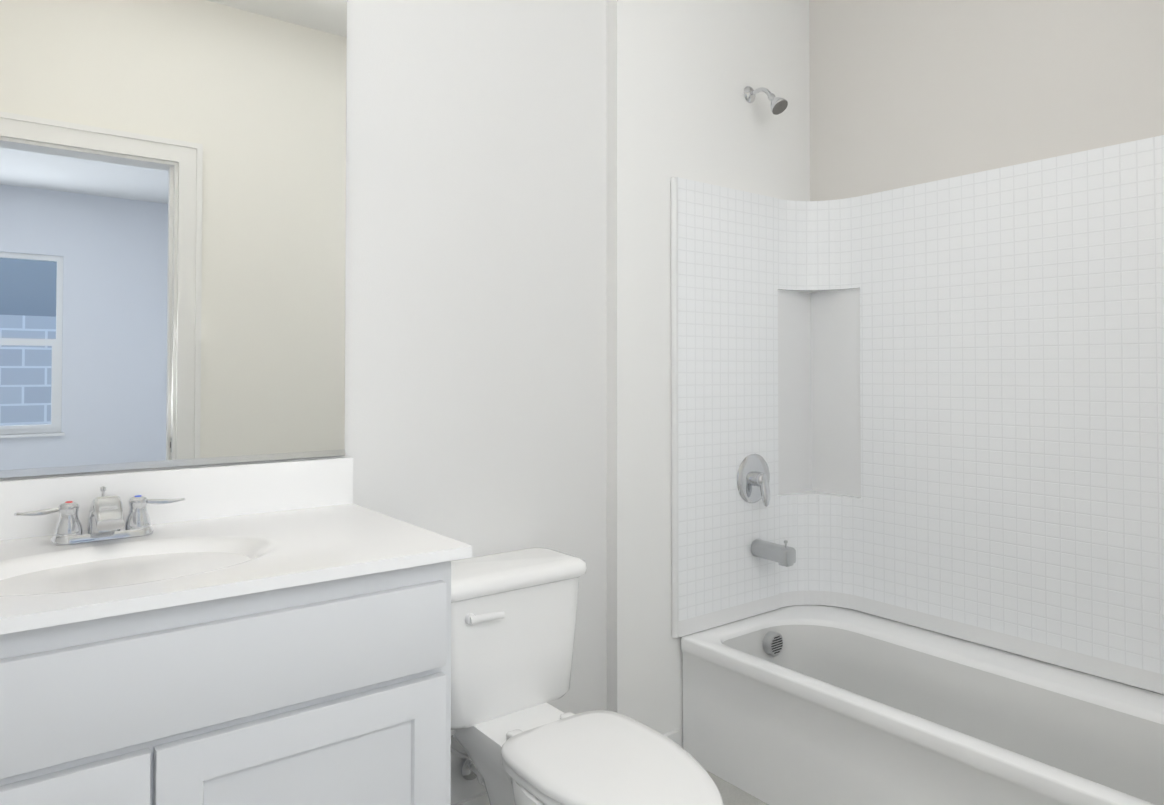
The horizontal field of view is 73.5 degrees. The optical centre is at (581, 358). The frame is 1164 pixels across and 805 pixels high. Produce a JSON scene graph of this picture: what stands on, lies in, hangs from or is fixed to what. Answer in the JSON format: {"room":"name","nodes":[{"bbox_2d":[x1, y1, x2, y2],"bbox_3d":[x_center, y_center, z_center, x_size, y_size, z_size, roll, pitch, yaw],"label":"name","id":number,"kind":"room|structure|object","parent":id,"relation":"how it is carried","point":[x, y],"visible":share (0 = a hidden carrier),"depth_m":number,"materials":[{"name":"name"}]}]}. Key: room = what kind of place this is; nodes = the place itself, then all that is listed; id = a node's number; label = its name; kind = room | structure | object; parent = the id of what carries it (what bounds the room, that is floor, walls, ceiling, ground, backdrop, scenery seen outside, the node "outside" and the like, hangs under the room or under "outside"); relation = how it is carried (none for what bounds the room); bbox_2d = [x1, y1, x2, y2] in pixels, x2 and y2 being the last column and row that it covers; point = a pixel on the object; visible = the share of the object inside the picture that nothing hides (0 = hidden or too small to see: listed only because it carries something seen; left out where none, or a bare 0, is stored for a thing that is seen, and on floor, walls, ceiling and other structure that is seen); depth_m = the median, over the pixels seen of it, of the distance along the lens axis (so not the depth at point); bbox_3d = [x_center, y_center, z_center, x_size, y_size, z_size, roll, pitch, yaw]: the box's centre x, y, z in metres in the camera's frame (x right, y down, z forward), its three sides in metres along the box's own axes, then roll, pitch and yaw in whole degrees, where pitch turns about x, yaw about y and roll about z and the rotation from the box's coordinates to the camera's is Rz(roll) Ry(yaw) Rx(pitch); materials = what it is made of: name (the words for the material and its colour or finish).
{"room":"bathroom","nodes":[
{"label":"bathroom","id":0,"kind":"room"},
{"bbox_2d":[0,0,606,803],"bbox_3d":[-0.705,-0.190,1.727,1.862,2.740,0.120,1,-1,-37],"label":"wall","id":1,"kind":"structure","parent":0,"point":[476,304],"depth_m":2.00,"materials":[{"name":"white paint"}]},
{"bbox_2d":[0,0,346,477],"bbox_3d":[-0.918,-0.312,1.484,0.956,1.052,0.008,1,-1,-37],"label":"mirror","id":2,"kind":"object","parent":1,"relation":"attached to","point":[172,225],"visible":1,"depth_m":1.55,"materials":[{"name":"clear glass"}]},
{"bbox_2d":[451,746,484,786],"bbox_3d":[-0.278,0.964,1.863,0.167,0.170,0.126,1,-1,-37],"label":"water supply valve","id":3,"kind":"object","parent":1,"relation":"attached to","point":[469,770],"visible":0.42,"depth_m":1.93,"materials":[{"name":"silver metal"}]},
{"bbox_2d":[606,0,809,747],"bbox_3d":[0.450,-0.176,2.580,1.010,2.740,0.167,1,-1,-37],"label":"wall","id":4,"kind":"structure","parent":0,"point":[681,75],"depth_m":2.30,"materials":[{"name":"white paint"}]},
{"bbox_2d":[451,730,679,804],"bbox_3d":[0.043,1.127,1.018,1.977,0.083,1.880,1,-1,-37],"label":"baseboard","id":5,"kind":"structure","parent":4,"relation":"attached to","point":[483,798],"depth_m":1.97,"materials":[{"name":"white paint"}]},
{"bbox_2d":[744,86,787,114],"bbox_3d":[0.595,-0.837,2.505,0.057,0.121,0.145,1,-1,-37],"label":"shower head","id":6,"kind":"object","parent":4,"relation":"attached to","point":[778,105],"visible":0.98,"depth_m":2.48},
{"bbox_2d":[706,770,767,804],"bbox_3d":[0.303,1.201,1.216,2.872,0.060,2.120,1,-1,-37],"label":"floor","id":7,"kind":"structure","parent":0,"point":[730,793],"depth_m":2.12,"materials":[{"name":"tile"}]},
{"bbox_2d":[0,457,471,804],"bbox_3d":[-0.745,0.693,1.252,0.975,0.957,0.559,1,-1,-37],"label":"bathroom vanity","id":8,"kind":"object","parent":7,"relation":"on","point":[273,633],"visible":0.98,"depth_m":1.18,"materials":[{"name":"white paint"}]},
{"bbox_2d":[14,486,184,544],"bbox_3d":[-0.834,0.275,1.367,0.261,0.090,0.120,1,-1,-37],"label":"faucet","id":9,"kind":"object","parent":8,"relation":"on","point":[105,521],"visible":1,"depth_m":1.35,"materials":[{"name":"silver metal"}]},
{"bbox_2d":[451,547,723,804],"bbox_3d":[-0.026,0.832,1.634,0.426,0.692,0.808,1,-1,-37],"label":"toilet","id":10,"kind":"object","parent":7,"relation":"on","point":[519,738],"visible":0.77,"depth_m":1.72,"materials":[{"name":"white ceramic"}]},
{"bbox_2d":[681,605,1163,804],"bbox_3d":[1.009,1.003,1.923,0.653,0.360,1.521,1,-1,-37],"label":"bathtub","id":11,"kind":"object","parent":7,"relation":"on","point":[810,705],"visible":0.9,"depth_m":2.01,"materials":[{"name":"white ceramic"}]},
{"bbox_2d":[809,0,1163,693],"bbox_3d":[1.447,-0.186,2.009,0.120,2.740,1.953,1,-1,-37],"label":"wall","id":12,"kind":"structure","parent":0,"point":[904,93],"depth_m":2.31,"materials":[{"name":"white paint"}]},
{"bbox_2d":[671,135,1163,693],"bbox_3d":[0.998,0.136,1.929,0.679,1.371,1.521,1,-1,-37],"label":"tub surround","id":13,"kind":"object","parent":12,"relation":"attached to","point":[937,405],"visible":0.96,"depth_m":2.33,"materials":[{"name":"tile"}]},
{"bbox_2d":[737,454,769,506],"bbox_3d":[0.574,0.389,2.499,0.160,0.163,0.062,1,-1,-37],"label":"tub valve","id":14,"kind":"object","parent":13,"relation":"attached to","point":[753,476],"visible":1,"depth_m":2.49,"materials":[{"name":"silver metal"}]},
{"bbox_2d":[751,539,795,566],"bbox_3d":[0.607,0.607,2.473,0.054,0.078,0.139,1,-1,-37],"label":"tub spout","id":15,"kind":"object","parent":13,"relation":"attached to","point":[783,555],"visible":1,"depth_m":2.44,"materials":[{"name":"silver metal"}]}
]}

